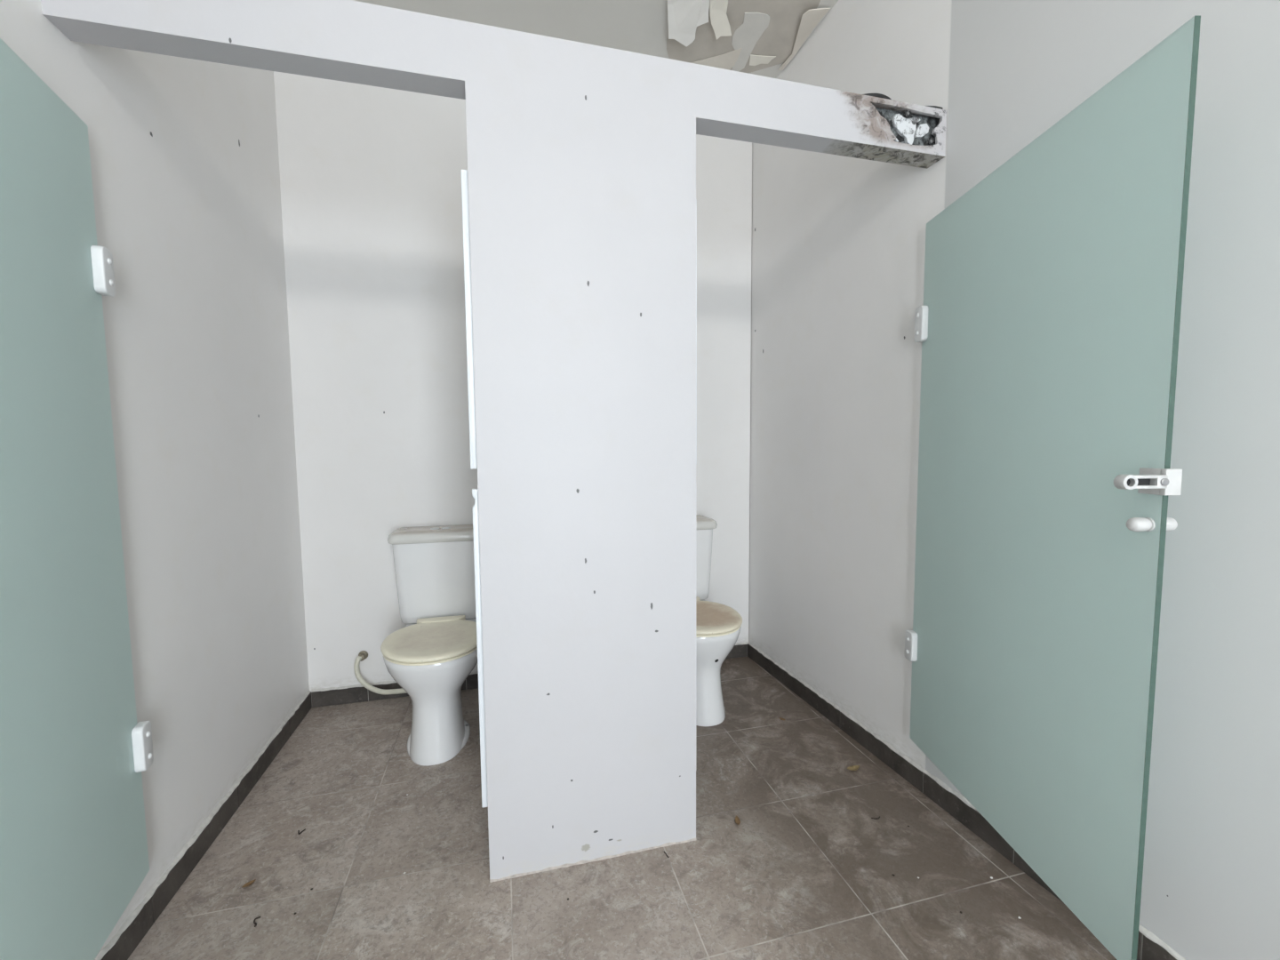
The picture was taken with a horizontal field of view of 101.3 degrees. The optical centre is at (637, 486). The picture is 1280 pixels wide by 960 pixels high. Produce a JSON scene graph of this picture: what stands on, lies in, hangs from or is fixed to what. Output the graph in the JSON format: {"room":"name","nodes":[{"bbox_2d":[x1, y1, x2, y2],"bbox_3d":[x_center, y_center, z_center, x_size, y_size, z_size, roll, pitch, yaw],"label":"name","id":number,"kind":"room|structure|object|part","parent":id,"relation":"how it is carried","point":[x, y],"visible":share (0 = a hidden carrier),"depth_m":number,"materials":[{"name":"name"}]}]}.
{"room":"public restroom","nodes":[
{"label":"public restroom","id":0,"kind":"room"},
{"bbox_2d":[0,0,309,959],"bbox_3d":[-0.932,-0.270,-0.086,0.103,2.879,5.017,-2,4,-14],"label":"wall","id":1,"kind":"structure","parent":0,"point":[184,157],"depth_m":1.52,"materials":[{"name":"white paint"}]},
{"bbox_2d":[0,38,153,959],"bbox_3d":[-1.011,0.096,0.828,0.050,1.686,0.799,-2,5,-23],"label":"door","id":2,"kind":"structure","parent":1,"relation":"in","point":[75,752],"depth_m":0.97,"materials":[{"name":"green glass"}]},
{"bbox_2d":[95,690,311,959],"bbox_3d":[-0.866,1.122,0.034,0.010,0.083,4.811,-2,4,-14],"label":"baseboard","id":3,"kind":"structure","parent":1,"relation":"attached to","point":[138,924],"depth_m":1.46,"materials":[{"name":"tile"}]},
{"bbox_2d":[273,71,751,691],"bbox_3d":[-0.455,-0.474,2.567,2.152,2.879,0.103,-2,4,-14],"label":"wall","id":4,"kind":"structure","parent":0,"point":[371,176],"depth_m":2.35,"materials":[{"name":"white paint"}]},
{"bbox_2d":[353,650,407,694],"bbox_3d":[-1.110,0.846,2.365,0.330,0.186,0.064,0,4,5],"label":"hose","id":5,"kind":"object","parent":4,"relation":"attached to","point":[363,655],"visible":0.89,"depth_m":2.35,"materials":[{"name":"beige plastic"}]},
{"bbox_2d":[311,641,747,707],"bbox_3d":[-0.429,0.924,2.618,2.135,0.083,0.010,-2,4,-14],"label":"baseboard","id":6,"kind":"structure","parent":4,"relation":"attached to","point":[330,696],"depth_m":2.40,"materials":[{"name":"tile"}]},
{"bbox_2d":[463,20,695,882],"bbox_3d":[-0.269,-0.071,1.969,0.585,2.162,1.202,-2,4,-14],"label":"wall","id":7,"kind":"structure","parent":0,"point":[581,156],"depth_m":1.38,"materials":[{"name":"white paint"}]},
{"bbox_2d":[40,0,465,99],"bbox_3d":[-0.809,-1.024,1.177,0.804,0.134,0.071,-2,4,-14],"label":"beam","id":8,"kind":"structure","parent":7,"relation":"attached to","point":[349,41],"depth_m":1.16,"materials":[{"name":"white paint"}]},
{"bbox_2d":[460,169,477,468],"bbox_3d":[-0.422,-0.410,1.317,0.017,0.731,0.017,-2,4,-14],"label":"strip","id":9,"kind":"object","parent":7,"relation":"attached to","point":[464,172],"visible":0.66,"depth_m":1.31,"materials":[{"name":"white plastic"}]},
{"bbox_2d":[472,488,487,807],"bbox_3d":[-0.414,0.433,1.381,0.016,0.855,0.017,-2,4,-14],"label":"strip","id":10,"kind":"object","parent":7,"relation":"attached to","point":[475,492],"visible":0.92,"depth_m":1.37,"materials":[{"name":"white plastic"}]},
{"bbox_2d":[696,199,696,464],"bbox_3d":[0.158,-0.423,1.466,0.010,0.725,0.017,-2,4,-14],"label":"strip","id":11,"kind":"object","parent":7,"relation":"attached to","point":[696,199],"visible":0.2,"depth_m":1.46,"materials":[{"name":"white plastic"}]},
{"bbox_2d":[696,64,946,168],"bbox_3d":[0.536,-1.061,1.523,0.806,0.134,0.071,-2,4,-14],"label":"beam","id":12,"kind":"structure","parent":7,"relation":"attached to","point":[731,104],"depth_m":1.49,"materials":[{"name":"white paint"}]},
{"bbox_2d":[864,93,943,109],"bbox_3d":[0.780,-1.140,1.563,0.291,0.014,0.035,-2,4,-16],"label":"cable","id":13,"kind":"object","parent":12,"relation":"on","point":[879,95],"visible":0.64,"depth_m":1.53,"materials":[{"name":"black plastic"}]},
{"bbox_2d":[904,110,911,117],"bbox_3d":[0.804,-1.110,1.561,0.024,0.024,0.005,-2,4,-14],"label":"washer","id":14,"kind":"object","parent":12,"relation":"in","point":[907,113],"depth_m":1.56,"materials":[{"name":"silver metal"}]},
{"bbox_2d":[927,136,934,145],"bbox_3d":[0.888,-1.044,1.587,0.024,0.024,0.005,-2,4,-14],"label":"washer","id":15,"kind":"object","parent":12,"relation":"in","point":[930,140],"depth_m":1.59,"materials":[{"name":"silver metal"}]},
{"bbox_2d":[352,0,838,78],"bbox_3d":[0.233,-1.759,0.107,2.536,0.130,5.017,-2,4,-14],"label":"ceiling","id":16,"kind":"structure","parent":0,"point":[759,37],"depth_m":2.13,"materials":[{"name":"grey paint"}]},
{"bbox_2d":[127,656,1116,959],"bbox_3d":[0.258,1.175,0.328,2.588,0.086,5.069,-2,4,-14],"label":"floor","id":17,"kind":"structure","parent":0,"point":[806,870],"depth_m":1.43,"materials":[{"name":"tile"}]},
{"bbox_2d":[241,879,255,887],"bbox_3d":[-1.034,1.059,1.396,0.015,0.005,0.031,3,5,35],"label":"dry leaf","id":18,"kind":"object","parent":17,"relation":"on","point":[250,883],"visible":1,"depth_m":1.40,"materials":[{"name":"brown plant"}]},
{"bbox_2d":[253,916,260,927],"bbox_3d":[-0.937,1.068,1.286,0.013,0.004,0.029,-2,4,-14],"label":"twig","id":19,"kind":"object","parent":17,"relation":"on","point":[254,922],"visible":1,"depth_m":1.29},
{"bbox_2d":[380,524,477,765],"bbox_3d":[-0.821,0.601,2.160,0.421,0.802,0.647,-2,4,-14],"label":"toilet","id":20,"kind":"object","parent":17,"relation":"on","point":[430,658],"visible":0.89,"depth_m":2.09,"materials":[{"name":"white ceramic"}]},
{"bbox_3d":[-0.794,0.598,2.057,0.387,0.019,0.434,-2,4,-14],"label":"lid","id":21,"kind":"part","parent":20,"relation":"part of","materials":[{"name":"plastic"}]},
{"bbox_3d":[-0.794,0.614,2.057,0.377,0.011,0.420,-2,4,-14],"label":"seat","id":22,"kind":"part","parent":20,"relation":"part of","materials":[{"name":"plastic"}]},
{"bbox_3d":[-0.881,0.213,2.354,0.421,0.048,0.188,-2,4,-14],"label":"tank lid","id":23,"kind":"part","parent":20,"relation":"part of","materials":[{"name":"white ceramic"}]},
{"bbox_3d":[-0.881,0.415,2.375,0.390,0.358,0.174,-2,4,-14],"label":"tank","id":24,"kind":"part","parent":20,"relation":"part of","materials":[{"name":"white ceramic"}]},
{"bbox_2d":[696,514,742,726],"bbox_3d":[0.235,0.573,2.412,0.421,0.802,0.647,-2,4,-14],"label":"toilet","id":25,"kind":"object","parent":17,"relation":"on","point":[718,625],"visible":0.5,"depth_m":2.19,"materials":[{"name":"white ceramic"}]},
{"bbox_3d":[0.175,0.387,2.627,0.390,0.358,0.174,-2,4,-14],"label":"tank","id":26,"kind":"part","parent":25,"relation":"part of","materials":[{"name":"white ceramic"}]},
{"bbox_3d":[0.175,0.185,2.606,0.421,0.048,0.188,-2,4,-14],"label":"tank lid","id":27,"kind":"part","parent":25,"relation":"part of","materials":[{"name":"white ceramic"}]},
{"bbox_3d":[0.262,0.586,2.309,0.377,0.011,0.420,-2,4,-14],"label":"seat","id":28,"kind":"part","parent":25,"relation":"part of","materials":[{"name":"plastic"}]},
{"bbox_3d":[0.262,0.570,2.309,0.387,0.019,0.434,-2,4,-14],"label":"lid","id":29,"kind":"part","parent":25,"relation":"part of","materials":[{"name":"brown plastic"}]},
{"bbox_2d":[735,815,740,824],"bbox_3d":[0.308,1.030,1.615,0.017,0.006,0.039,0,4,1],"label":"dry leaf","id":30,"kind":"object","parent":17,"relation":"on","point":[737,820],"visible":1,"depth_m":1.62,"materials":[{"name":"brown plant"}]},
{"bbox_2d":[847,765,859,770],"bbox_3d":[0.770,1.006,1.871,0.056,0.009,0.026,-2,5,-20],"label":"dry leaf","id":31,"kind":"object","parent":17,"relation":"on","point":[852,767],"visible":1,"depth_m":1.87,"materials":[{"name":"brown plant"}]},
{"bbox_2d":[748,0,1279,959],"bbox_3d":[1.337,-0.333,0.497,0.103,2.879,5.024,-2,5,-16],"label":"wall","id":32,"kind":"structure","parent":0,"point":[838,242],"depth_m":1.37,"materials":[{"name":"white paint"}]},
{"bbox_2d":[747,641,1186,959],"bbox_3d":[1.294,1.062,0.588,0.010,0.083,4.814,-2,5,-17],"label":"baseboard","id":33,"kind":"structure","parent":32,"relation":"attached to","point":[1150,947],"depth_m":1.75,"materials":[{"name":"tile"}]},
{"bbox_2d":[904,15,1200,959],"bbox_3d":[0.894,0.044,1.313,0.134,1.686,0.831,0,4,0],"label":"door","id":34,"kind":"structure","parent":32,"relation":"in","point":[1047,324],"depth_m":1.13,"materials":[{"name":"green glass"}]},
{"bbox_3d":[0.840,-0.007,0.902,0.027,0.027,0.019,0,4,0],"label":"latch knob","id":35,"kind":"part","parent":34,"relation":"part of","materials":[{"name":"grey metal"}]},
{"bbox_3d":[0.876,-0.008,0.908,0.061,0.023,0.026,0,4,0],"label":"latch arm","id":36,"kind":"part","parent":34,"relation":"part of","materials":[{"name":"grey metal"}]},
{"bbox_3d":[0.920,0.068,0.939,0.081,0.026,0.026,0,4,0],"label":"door knob","id":37,"kind":"part","parent":34,"relation":"part of","materials":[{"name":"white metal"}]}
]}

